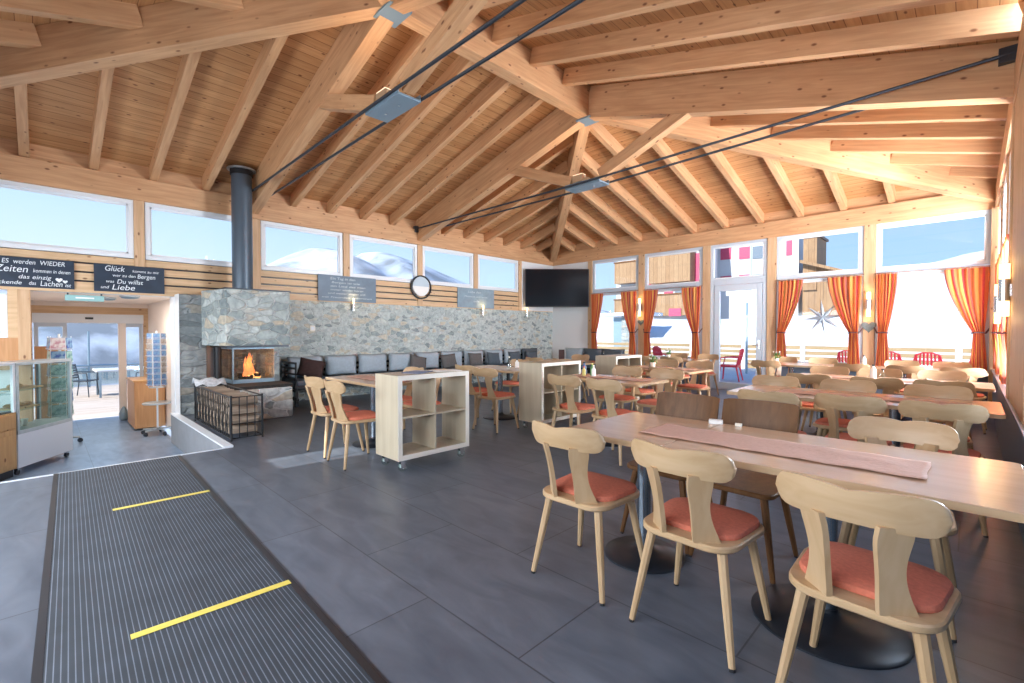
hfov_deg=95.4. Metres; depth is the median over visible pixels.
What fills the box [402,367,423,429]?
dining chair
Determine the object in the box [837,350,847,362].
garden chair
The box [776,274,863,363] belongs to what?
window
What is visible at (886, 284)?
curtain
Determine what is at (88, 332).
railing
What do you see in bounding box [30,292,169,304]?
ceiling
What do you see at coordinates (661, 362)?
dining chair
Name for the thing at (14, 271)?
chalkboard
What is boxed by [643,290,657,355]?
curtain
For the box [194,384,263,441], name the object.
basket
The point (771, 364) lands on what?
dining chair
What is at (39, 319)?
door
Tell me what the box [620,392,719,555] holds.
chair
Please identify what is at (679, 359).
dining chair
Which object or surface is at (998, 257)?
curtain
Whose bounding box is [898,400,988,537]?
dining chair
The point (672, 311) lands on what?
shutter
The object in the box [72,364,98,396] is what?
chair
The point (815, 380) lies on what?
dining chair
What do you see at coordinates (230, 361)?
firebox
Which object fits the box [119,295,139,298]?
ceiling lamp
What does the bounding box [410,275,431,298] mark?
clock
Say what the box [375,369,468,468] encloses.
shelf unit
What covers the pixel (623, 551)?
dining table
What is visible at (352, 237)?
window
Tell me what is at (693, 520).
dining chair
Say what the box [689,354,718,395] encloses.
dining chair
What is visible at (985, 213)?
window
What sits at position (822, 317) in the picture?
star
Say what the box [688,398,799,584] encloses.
chair
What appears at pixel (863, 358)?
bottle
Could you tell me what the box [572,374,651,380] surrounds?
table runner
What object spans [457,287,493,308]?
chalkboard
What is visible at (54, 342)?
postcard
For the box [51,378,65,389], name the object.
postcard
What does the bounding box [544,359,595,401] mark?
dining table
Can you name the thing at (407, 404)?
dining chair
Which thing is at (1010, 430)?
wall
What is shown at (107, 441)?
floor
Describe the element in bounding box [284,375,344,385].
seat cushion
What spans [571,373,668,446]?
dining table
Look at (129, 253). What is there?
window
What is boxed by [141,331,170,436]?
postcard rack
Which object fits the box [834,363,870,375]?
dining chair
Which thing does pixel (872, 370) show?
bottle
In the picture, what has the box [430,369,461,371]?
magazine
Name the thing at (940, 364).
dining chair
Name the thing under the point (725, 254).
shutter
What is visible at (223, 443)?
trim
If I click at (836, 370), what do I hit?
dining chair
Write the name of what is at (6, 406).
pastry
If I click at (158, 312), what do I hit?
wall
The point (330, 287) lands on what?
chalkboard
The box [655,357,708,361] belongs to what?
dining table
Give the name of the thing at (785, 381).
dining chair
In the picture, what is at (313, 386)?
dining chair
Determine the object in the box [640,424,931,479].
table runner
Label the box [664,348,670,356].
flower pot
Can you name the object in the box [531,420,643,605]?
dining chair
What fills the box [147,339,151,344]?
postcard
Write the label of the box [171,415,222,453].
wall
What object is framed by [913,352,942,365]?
garden chair
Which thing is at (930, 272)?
window
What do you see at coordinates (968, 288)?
curtain
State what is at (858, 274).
curtain rod
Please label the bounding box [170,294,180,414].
trim
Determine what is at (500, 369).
dining table
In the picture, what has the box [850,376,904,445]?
dining chair
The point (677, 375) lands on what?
dining chair
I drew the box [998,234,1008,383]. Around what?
curtain
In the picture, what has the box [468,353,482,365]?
throw cushion
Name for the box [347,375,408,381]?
table runner
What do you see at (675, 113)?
ceiling
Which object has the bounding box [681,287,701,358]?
curtain
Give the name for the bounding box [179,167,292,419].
fireplace
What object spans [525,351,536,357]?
throw cushion
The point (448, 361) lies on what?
throw cushion
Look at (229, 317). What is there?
hood
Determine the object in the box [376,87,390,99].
spotlight
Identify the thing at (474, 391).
dining chair
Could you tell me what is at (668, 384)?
dining chair
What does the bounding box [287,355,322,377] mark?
cushion
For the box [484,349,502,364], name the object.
cushion
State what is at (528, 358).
dining chair
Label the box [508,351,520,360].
throw cushion
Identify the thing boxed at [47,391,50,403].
postcard
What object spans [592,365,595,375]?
bottle
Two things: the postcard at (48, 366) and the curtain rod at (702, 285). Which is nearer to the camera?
the postcard at (48, 366)
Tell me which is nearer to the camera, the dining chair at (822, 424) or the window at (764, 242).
the dining chair at (822, 424)
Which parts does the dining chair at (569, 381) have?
leg, head rail, leg, seat, leg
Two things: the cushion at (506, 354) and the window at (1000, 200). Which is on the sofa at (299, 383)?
the cushion at (506, 354)
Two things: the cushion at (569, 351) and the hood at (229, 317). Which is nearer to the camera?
the hood at (229, 317)
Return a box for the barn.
[800,236,851,315]
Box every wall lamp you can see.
[351,298,354,310]
[638,298,641,315]
[866,292,870,316]
[994,284,1000,323]
[998,263,1011,315]
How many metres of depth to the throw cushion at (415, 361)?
10.21 m
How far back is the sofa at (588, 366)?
12.25 m
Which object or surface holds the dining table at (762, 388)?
on the floor at (424, 566)
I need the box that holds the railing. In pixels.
[33,331,139,386]
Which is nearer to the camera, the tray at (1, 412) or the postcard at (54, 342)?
the tray at (1, 412)
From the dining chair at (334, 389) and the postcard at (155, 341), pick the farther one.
the postcard at (155, 341)
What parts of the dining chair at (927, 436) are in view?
leg, leg, head rail, leg, leg, seat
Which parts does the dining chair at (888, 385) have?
head rail, seat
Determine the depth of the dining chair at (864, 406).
3.40 m
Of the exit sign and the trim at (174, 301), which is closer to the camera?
the exit sign
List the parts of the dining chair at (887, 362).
head rail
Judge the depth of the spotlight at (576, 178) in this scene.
7.43 m
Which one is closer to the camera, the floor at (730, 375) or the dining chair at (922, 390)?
the dining chair at (922, 390)
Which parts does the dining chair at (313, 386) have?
leg, head rail, leg, seat, leg, leg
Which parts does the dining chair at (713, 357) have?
head rail, leg, leg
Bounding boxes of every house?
[613,249,717,318]
[717,236,824,318]
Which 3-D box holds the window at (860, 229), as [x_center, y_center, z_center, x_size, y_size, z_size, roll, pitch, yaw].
[6.084,-1.733,9.257,1.465,0.882,0.070,1,2,45]
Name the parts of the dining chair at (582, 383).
leg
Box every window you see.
[0,179,133,258]
[0,294,7,337]
[144,202,231,266]
[260,220,342,275]
[350,234,416,282]
[423,246,472,287]
[478,254,517,291]
[593,255,638,292]
[599,290,637,354]
[645,247,702,288]
[645,285,702,357]
[711,238,767,281]
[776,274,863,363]
[777,226,863,279]
[874,265,989,370]
[876,209,991,271]
[998,200,1000,256]
[1002,171,1006,243]
[1008,152,1010,233]
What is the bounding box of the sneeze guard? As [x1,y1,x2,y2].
[0,362,15,414]
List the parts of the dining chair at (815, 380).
leg, head rail, seat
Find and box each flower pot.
[649,354,657,366]
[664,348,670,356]
[772,351,780,360]
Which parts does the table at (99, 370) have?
leg, leg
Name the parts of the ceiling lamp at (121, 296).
lamp shade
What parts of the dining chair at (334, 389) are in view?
leg, head rail, leg, seat, leg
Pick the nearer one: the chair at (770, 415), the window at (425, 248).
the chair at (770, 415)
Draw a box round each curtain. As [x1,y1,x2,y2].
[591,293,602,348]
[621,291,637,354]
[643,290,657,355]
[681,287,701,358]
[776,280,802,356]
[827,276,862,363]
[874,273,897,365]
[944,267,989,369]
[991,264,996,368]
[992,257,998,372]
[993,252,1001,374]
[996,242,1003,380]
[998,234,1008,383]
[1003,254,1008,355]
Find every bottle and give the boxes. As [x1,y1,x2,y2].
[515,359,518,367]
[582,366,585,375]
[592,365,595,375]
[862,355,865,363]
[870,364,875,378]
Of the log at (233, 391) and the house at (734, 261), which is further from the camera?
the house at (734, 261)
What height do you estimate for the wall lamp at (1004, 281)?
0.454 m
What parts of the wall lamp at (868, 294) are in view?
lamp shade, lamp shade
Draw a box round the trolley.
[595,354,641,407]
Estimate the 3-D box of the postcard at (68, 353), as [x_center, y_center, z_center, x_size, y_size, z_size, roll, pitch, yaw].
[-6.900,0.236,7.264,0.016,0.180,0.160,0,1,-19]
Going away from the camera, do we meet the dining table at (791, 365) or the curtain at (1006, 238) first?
the curtain at (1006, 238)
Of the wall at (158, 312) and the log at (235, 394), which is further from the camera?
the wall at (158, 312)
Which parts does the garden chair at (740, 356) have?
seat, backrest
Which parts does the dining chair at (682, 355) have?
head rail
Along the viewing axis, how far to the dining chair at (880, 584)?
1.44 m
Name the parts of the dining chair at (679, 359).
head rail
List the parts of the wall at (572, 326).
corner panel, post, post, sill panel, post, post, wall plate, sill panel, post, sill panel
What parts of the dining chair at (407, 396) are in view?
head rail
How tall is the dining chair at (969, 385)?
0.842 m
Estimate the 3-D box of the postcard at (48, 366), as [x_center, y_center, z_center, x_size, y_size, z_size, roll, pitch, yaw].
[-7.087,0.444,7.126,0.160,0.180,0.016,1,1,35]
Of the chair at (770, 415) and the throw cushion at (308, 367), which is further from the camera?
the throw cushion at (308, 367)
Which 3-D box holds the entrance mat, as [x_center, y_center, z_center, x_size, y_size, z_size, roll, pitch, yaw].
[-2.079,1.233,2.724,0.945,0.014,5.000,-1,2,-44]
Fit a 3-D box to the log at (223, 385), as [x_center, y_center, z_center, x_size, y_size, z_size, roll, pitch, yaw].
[-4.346,0.708,6.764,0.094,0.116,0.300,2,3,42]
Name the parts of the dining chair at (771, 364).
head rail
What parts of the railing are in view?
handrail, post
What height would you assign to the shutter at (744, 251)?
0.880 m
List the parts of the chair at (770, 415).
leg, leg, seat, backrest, leg, leg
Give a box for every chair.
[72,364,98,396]
[304,375,364,458]
[323,379,386,470]
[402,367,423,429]
[402,377,441,427]
[455,364,498,425]
[472,367,519,433]
[491,359,528,413]
[525,357,543,360]
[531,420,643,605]
[547,374,598,426]
[552,358,586,402]
[571,354,589,395]
[586,377,637,466]
[597,366,642,419]
[615,365,655,412]
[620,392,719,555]
[629,438,771,672]
[636,369,683,413]
[642,356,653,394]
[643,359,678,398]
[649,366,690,413]
[652,346,666,355]
[660,356,691,393]
[670,353,687,384]
[677,361,713,395]
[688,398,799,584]
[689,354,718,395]
[720,348,743,381]
[737,389,806,434]
[751,360,780,375]
[752,375,798,387]
[771,356,797,376]
[775,471,961,682]
[786,373,831,433]
[801,366,849,431]
[805,358,837,388]
[813,379,876,436]
[814,393,894,445]
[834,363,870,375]
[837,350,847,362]
[838,416,959,642]
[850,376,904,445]
[853,368,902,417]
[884,360,919,378]
[885,365,926,394]
[889,351,901,360]
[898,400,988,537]
[903,384,973,445]
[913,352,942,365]
[913,379,975,449]
[917,370,967,381]
[932,361,971,380]
[939,367,986,433]
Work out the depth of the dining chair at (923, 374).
5.55 m
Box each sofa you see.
[281,354,521,406]
[581,354,603,373]
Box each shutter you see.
[669,308,680,315]
[695,253,698,280]
[720,248,730,259]
[739,246,749,258]
[786,240,791,255]
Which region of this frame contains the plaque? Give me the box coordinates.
[861,322,875,332]
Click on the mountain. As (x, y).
(103, 336)
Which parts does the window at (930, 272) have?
frame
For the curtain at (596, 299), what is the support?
hanging from the curtain rod at (632, 290)
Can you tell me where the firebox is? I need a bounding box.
[210,345,288,378]
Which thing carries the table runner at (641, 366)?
on the dining table at (700, 370)
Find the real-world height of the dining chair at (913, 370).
0.842 m
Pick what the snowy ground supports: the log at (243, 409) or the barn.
the barn
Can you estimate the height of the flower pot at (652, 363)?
0.210 m
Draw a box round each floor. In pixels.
[0,379,1023,682]
[0,384,183,481]
[720,367,755,383]
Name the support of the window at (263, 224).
in the wall at (398, 321)
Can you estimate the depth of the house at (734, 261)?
34.79 m
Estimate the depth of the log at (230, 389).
6.42 m
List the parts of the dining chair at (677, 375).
seat, head rail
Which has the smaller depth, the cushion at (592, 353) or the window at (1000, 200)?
the window at (1000, 200)
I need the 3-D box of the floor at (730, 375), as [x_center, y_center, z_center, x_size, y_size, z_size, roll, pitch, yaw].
[7.847,1.133,12.957,17.000,0.130,7.090,1,2,45]
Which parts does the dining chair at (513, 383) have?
seat, leg, head rail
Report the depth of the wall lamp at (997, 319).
5.38 m
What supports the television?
attached to the wall at (572, 326)
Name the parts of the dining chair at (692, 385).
seat, head rail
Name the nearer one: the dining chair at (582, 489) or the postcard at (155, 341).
the dining chair at (582, 489)
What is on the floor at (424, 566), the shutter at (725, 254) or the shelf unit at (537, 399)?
the shelf unit at (537, 399)
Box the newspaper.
[192,377,226,386]
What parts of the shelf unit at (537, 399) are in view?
panel, panel, panel, shelf, panel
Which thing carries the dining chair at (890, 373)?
on the floor at (424, 566)
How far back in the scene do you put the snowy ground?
19.21 m
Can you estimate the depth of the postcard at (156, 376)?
7.86 m
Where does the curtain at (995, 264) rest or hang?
hanging from the window
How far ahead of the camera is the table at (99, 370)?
12.82 m
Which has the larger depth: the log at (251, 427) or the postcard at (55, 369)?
the postcard at (55, 369)
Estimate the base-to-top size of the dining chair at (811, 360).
0.842 m
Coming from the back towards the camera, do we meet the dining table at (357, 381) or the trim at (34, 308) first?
the trim at (34, 308)
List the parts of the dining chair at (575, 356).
head rail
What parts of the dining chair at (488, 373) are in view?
leg, head rail, leg, seat, leg, leg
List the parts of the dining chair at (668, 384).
head rail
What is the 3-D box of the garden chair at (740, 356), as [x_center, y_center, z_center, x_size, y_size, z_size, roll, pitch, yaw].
[6.020,0.627,12.786,0.586,0.896,0.556,1,1,37]
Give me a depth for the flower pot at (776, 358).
8.21 m
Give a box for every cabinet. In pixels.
[0,412,16,480]
[126,376,165,428]
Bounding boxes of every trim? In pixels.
[0,446,232,483]
[31,305,147,419]
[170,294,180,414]
[170,412,232,447]
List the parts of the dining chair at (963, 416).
head rail, leg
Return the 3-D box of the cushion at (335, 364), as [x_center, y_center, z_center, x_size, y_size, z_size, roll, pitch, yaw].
[-3.361,0.461,9.162,0.178,0.400,0.660,1,2,45]
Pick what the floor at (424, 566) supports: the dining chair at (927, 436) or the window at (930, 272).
the dining chair at (927, 436)
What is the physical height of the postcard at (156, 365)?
0.090 m
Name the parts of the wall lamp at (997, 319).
lamp shade, lamp shade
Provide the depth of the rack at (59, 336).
7.19 m
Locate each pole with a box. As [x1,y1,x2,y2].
[745,303,747,373]
[749,245,751,317]
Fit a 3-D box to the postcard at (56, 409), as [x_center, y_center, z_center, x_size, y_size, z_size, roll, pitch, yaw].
[-6.941,1.059,7.141,0.160,0.180,0.016,-1,1,-37]
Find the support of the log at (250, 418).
in the basket
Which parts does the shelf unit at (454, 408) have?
panel, panel, shelf, panel, panel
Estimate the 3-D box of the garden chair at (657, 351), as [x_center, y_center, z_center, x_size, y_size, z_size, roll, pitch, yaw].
[4.795,0.588,14.721,0.585,0.896,0.556,0,1,-15]
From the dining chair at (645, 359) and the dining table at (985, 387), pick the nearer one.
the dining table at (985, 387)
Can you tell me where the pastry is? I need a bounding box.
[3,404,10,408]
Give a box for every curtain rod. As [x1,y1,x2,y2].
[591,290,638,293]
[646,285,702,289]
[775,274,863,280]
[874,265,989,273]
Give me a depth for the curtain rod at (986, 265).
8.01 m
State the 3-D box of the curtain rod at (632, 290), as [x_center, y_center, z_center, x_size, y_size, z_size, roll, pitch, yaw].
[2.728,-1.324,12.486,1.465,0.018,0.018,1,2,45]
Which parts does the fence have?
slat panel, slat panel, slat panel, post, slat panel, post, slat panel, slat panel, post, slat panel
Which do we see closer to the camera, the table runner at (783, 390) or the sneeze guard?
the table runner at (783, 390)
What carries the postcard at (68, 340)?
in the rack at (59, 336)
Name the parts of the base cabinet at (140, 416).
door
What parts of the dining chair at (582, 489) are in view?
leg, head rail, leg, seat, leg, leg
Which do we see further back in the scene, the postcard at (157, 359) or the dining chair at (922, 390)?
the postcard at (157, 359)
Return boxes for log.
[200,385,224,394]
[203,387,226,394]
[209,389,233,397]
[214,390,239,398]
[221,392,248,402]
[226,414,253,423]
[228,404,256,415]
[228,424,256,433]
[232,395,257,405]
[232,415,257,423]
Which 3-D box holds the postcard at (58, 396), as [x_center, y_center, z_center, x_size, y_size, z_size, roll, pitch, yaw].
[-6.941,0.854,7.137,0.160,0.180,0.016,-1,1,-37]
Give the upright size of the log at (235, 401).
0.108 m
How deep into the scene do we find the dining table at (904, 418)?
6.96 m
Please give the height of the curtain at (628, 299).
1.710 m
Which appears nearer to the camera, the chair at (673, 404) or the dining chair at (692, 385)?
the chair at (673, 404)
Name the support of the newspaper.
on the basket
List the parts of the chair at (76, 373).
backrest, seat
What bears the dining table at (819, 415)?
on the floor at (424, 566)
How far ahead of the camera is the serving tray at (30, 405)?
5.89 m
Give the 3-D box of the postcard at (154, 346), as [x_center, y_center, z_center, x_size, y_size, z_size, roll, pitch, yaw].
[-5.990,0.106,7.853,0.088,0.090,0.010,-1,1,-37]
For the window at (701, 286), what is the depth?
10.92 m
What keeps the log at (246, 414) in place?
in the basket
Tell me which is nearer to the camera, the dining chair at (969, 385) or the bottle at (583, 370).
the dining chair at (969, 385)
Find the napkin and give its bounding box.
[709,419,722,424]
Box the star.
[802,279,838,334]
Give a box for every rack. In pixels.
[45,334,82,441]
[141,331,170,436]
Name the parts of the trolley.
panel, panel, panel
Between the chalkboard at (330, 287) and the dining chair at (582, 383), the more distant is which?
the chalkboard at (330, 287)
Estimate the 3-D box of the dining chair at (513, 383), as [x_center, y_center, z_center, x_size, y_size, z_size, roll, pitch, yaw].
[0.002,0.723,7.717,0.460,0.842,0.530,1,2,45]
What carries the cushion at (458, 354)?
on the sofa at (299, 383)
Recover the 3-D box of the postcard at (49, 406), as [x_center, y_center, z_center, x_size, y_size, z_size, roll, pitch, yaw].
[-7.087,1.059,7.138,0.160,0.180,0.016,1,1,35]
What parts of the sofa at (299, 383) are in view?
armrest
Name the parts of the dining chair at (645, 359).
head rail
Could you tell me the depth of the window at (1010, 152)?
5.22 m
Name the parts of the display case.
frame, panel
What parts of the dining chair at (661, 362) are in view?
head rail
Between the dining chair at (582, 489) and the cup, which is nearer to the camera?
the dining chair at (582, 489)
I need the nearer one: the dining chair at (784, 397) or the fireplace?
the dining chair at (784, 397)
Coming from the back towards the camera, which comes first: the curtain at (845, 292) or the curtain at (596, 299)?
the curtain at (596, 299)
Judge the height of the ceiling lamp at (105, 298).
0.055 m
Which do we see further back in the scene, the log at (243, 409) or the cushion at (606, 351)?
the cushion at (606, 351)
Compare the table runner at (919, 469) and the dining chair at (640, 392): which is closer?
the table runner at (919, 469)
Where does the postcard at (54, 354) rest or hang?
in the rack at (59, 336)
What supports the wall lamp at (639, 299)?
attached to the wall at (572, 326)
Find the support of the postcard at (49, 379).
in the rack at (59, 336)
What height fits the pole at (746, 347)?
2.270 m
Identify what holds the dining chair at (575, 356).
on the floor at (424, 566)
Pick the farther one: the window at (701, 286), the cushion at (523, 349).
the cushion at (523, 349)
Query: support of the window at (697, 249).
in the wall at (572, 326)
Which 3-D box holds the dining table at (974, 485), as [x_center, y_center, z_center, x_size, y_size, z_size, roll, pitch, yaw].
[1.406,0.877,2.077,1.203,0.752,0.794,1,2,45]
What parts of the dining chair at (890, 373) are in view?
head rail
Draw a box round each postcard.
[46,338,49,349]
[47,364,49,376]
[47,378,50,389]
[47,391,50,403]
[47,404,50,416]
[50,338,64,349]
[51,351,64,362]
[51,364,65,376]
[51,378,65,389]
[51,391,65,403]
[52,404,65,416]
[66,338,72,348]
[66,351,72,361]
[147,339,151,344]
[153,333,159,338]
[153,339,159,344]
[153,345,159,350]
[153,357,159,361]
[153,363,159,367]
[154,368,159,373]
[154,374,159,379]
[154,380,159,385]
[161,333,165,338]
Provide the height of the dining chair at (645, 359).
0.842 m
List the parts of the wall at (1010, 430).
post, post, window sill, post, sill panel, wall plate, post, timber panel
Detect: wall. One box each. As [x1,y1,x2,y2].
[0,138,552,421]
[31,299,171,429]
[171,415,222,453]
[553,189,994,400]
[988,10,1023,545]
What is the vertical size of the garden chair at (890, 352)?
0.896 m
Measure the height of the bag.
0.270 m
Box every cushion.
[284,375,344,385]
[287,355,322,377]
[297,357,325,377]
[324,354,356,375]
[347,371,395,374]
[358,353,386,373]
[388,352,414,371]
[410,354,425,369]
[416,351,439,368]
[440,353,456,368]
[441,350,462,367]
[463,350,483,364]
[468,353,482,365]
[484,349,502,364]
[487,352,500,364]
[504,348,520,363]
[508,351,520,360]
[522,348,536,359]
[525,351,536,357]
[565,348,583,359]
[584,348,603,360]
[604,349,624,354]
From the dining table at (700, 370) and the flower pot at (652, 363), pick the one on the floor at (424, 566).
the dining table at (700, 370)
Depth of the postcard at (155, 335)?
7.85 m
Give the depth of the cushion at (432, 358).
10.61 m
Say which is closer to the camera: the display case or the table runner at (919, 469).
the table runner at (919, 469)
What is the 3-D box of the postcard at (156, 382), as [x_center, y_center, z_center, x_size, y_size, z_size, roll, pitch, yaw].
[-5.990,0.700,7.864,0.088,0.090,0.010,-1,1,-37]
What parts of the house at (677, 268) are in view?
balcony rail, balcony rail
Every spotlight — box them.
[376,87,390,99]
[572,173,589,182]
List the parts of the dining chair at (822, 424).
leg, leg, seat, head rail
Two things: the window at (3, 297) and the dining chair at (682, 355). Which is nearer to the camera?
the window at (3, 297)
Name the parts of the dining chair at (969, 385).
head rail, seat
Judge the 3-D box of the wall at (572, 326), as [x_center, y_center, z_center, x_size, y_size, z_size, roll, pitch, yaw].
[4.588,-0.846,10.860,9.260,4.050,0.400,1,2,45]
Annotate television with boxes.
[525,269,588,306]
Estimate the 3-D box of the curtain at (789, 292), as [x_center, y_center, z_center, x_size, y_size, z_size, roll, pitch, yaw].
[5.652,-0.390,9.521,0.118,1.710,0.473,-1,1,-40]
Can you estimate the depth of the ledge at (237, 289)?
7.22 m
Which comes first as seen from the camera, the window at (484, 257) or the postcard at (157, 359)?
the postcard at (157, 359)
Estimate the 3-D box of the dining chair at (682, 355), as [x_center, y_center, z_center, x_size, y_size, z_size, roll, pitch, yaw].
[3.524,0.676,10.112,0.460,0.842,0.530,1,2,45]
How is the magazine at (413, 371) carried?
on the shelf unit at (454, 408)
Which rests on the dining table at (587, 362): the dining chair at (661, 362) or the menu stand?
the menu stand
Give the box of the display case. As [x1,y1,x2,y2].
[0,359,72,474]
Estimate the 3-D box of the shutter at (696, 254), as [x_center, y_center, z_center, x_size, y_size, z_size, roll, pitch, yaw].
[13.229,-5.162,32.998,0.600,2.200,0.050,1,2,45]
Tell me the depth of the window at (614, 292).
12.07 m
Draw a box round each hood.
[201,289,289,345]
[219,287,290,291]
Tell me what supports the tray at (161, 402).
on the postcard rack at (161, 402)
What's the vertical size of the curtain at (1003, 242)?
1.630 m
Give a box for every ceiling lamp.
[104,297,116,300]
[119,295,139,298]
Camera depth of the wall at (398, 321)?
8.88 m
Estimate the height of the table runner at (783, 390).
0.006 m
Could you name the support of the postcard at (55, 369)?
in the rack at (59, 336)
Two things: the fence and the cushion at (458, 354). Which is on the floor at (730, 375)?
the fence
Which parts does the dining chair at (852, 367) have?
head rail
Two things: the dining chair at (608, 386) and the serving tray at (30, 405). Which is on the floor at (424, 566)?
the dining chair at (608, 386)
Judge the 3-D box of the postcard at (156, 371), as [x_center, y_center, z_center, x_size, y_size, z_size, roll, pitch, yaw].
[-5.990,0.502,7.861,0.088,0.090,0.010,-1,1,-37]
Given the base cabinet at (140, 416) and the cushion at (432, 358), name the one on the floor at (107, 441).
the base cabinet at (140, 416)
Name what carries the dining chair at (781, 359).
on the floor at (424, 566)
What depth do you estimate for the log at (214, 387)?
6.68 m
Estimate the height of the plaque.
0.206 m
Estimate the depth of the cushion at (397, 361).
10.00 m
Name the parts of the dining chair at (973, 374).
head rail, seat, leg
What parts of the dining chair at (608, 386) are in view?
seat, head rail, leg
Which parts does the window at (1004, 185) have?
frame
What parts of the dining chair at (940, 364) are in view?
head rail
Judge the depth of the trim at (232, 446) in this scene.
4.58 m
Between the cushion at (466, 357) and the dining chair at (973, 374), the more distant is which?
the cushion at (466, 357)
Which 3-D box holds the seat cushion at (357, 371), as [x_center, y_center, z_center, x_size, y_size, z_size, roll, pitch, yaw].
[-2.710,0.701,9.469,0.660,0.088,1.138,1,2,45]
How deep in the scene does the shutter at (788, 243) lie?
32.69 m
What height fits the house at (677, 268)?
10.650 m
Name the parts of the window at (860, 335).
frame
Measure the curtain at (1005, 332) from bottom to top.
1.630 m
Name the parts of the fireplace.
firebox frame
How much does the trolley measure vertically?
0.895 m
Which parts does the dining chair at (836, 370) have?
leg, leg, head rail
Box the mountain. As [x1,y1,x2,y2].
[0,248,613,435]
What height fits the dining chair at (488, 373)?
0.842 m
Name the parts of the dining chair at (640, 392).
head rail, seat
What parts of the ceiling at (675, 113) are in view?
tie rod, ridge plate, tension plate, tie rod, tension plate, ridge plate, tie rod, tie rod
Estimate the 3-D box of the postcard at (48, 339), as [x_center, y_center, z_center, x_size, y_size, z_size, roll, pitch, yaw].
[-7.087,0.034,7.118,0.160,0.180,0.016,1,1,35]
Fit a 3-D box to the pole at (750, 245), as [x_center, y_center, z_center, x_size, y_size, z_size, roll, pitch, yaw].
[11.866,-3.566,23.160,0.090,6.400,0.090,1,2,45]
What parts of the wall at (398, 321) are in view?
post, post, post, wall plate, post, post, post, post, corner panel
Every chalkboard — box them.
[0,255,74,289]
[94,263,164,293]
[318,274,375,302]
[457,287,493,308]
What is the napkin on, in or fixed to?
on the dining table at (623, 551)
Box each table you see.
[92,367,133,397]
[325,374,411,447]
[474,365,518,419]
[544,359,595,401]
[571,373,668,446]
[571,412,720,573]
[635,365,712,390]
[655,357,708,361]
[663,424,1023,669]
[727,385,817,473]
[747,362,833,372]
[798,389,1005,446]
[800,373,852,435]
[829,365,987,420]
[845,376,995,420]
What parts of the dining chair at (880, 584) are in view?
leg, leg, head rail, seat, leg, leg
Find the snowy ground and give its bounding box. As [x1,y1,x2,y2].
[597,251,989,368]
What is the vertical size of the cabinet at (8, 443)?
0.780 m
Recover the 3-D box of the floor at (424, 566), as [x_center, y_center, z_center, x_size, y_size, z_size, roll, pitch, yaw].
[-0.038,1.231,6.221,9.260,0.120,12.960,1,2,45]
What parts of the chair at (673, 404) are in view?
leg, seat, leg, backrest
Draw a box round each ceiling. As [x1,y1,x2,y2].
[0,0,1023,261]
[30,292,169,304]
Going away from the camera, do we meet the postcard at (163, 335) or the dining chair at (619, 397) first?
the dining chair at (619, 397)
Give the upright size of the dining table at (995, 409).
0.752 m
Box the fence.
[597,339,970,369]
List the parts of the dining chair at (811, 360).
head rail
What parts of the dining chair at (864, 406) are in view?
head rail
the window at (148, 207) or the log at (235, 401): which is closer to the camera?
the log at (235, 401)
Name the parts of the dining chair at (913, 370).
head rail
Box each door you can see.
[32,313,143,418]
[710,278,766,389]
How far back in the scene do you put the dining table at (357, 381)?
5.39 m
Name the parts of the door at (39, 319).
panel, post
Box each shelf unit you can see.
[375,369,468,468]
[519,359,580,425]
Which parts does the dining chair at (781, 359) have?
head rail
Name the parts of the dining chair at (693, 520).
leg, leg, head rail, seat, leg, leg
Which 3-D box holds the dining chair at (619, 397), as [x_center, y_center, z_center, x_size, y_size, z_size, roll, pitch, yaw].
[1.390,0.757,6.007,0.460,0.842,0.530,1,2,45]
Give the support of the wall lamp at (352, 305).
attached to the wall at (398, 321)
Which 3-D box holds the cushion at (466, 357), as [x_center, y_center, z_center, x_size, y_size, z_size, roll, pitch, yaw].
[-0.953,0.412,11.596,0.178,0.400,0.660,1,2,45]
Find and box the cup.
[21,418,27,425]
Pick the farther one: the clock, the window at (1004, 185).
the clock
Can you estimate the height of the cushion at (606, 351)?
0.400 m
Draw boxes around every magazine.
[401,370,431,373]
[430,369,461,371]
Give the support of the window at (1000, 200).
in the wall at (1010, 430)
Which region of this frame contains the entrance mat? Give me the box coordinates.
[30,455,386,682]
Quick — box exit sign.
[65,292,103,301]
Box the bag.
[119,406,127,419]
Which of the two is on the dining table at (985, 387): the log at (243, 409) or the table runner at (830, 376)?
the table runner at (830, 376)
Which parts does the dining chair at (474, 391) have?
head rail, leg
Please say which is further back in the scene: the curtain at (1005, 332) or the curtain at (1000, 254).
the curtain at (1000, 254)
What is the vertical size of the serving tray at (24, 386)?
0.018 m
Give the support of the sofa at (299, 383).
on the floor at (424, 566)
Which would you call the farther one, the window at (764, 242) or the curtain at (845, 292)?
the window at (764, 242)
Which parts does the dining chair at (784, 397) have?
head rail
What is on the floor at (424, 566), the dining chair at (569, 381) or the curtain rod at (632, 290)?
the dining chair at (569, 381)
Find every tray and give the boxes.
[0,385,42,390]
[0,404,39,410]
[0,411,10,414]
[142,400,170,405]
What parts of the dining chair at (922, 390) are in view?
head rail, seat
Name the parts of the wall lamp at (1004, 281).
lamp shade, lamp shade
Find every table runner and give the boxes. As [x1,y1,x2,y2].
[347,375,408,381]
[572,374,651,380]
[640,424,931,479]
[641,366,697,369]
[776,389,972,404]
[830,376,972,383]
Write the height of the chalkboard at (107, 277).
0.398 m
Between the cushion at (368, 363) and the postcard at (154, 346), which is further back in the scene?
the cushion at (368, 363)
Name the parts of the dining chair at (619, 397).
seat, head rail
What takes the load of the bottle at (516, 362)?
on the dining table at (500, 369)
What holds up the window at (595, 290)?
in the wall at (572, 326)
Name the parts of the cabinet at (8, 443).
door panel, drawer, door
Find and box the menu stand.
[559,350,564,358]

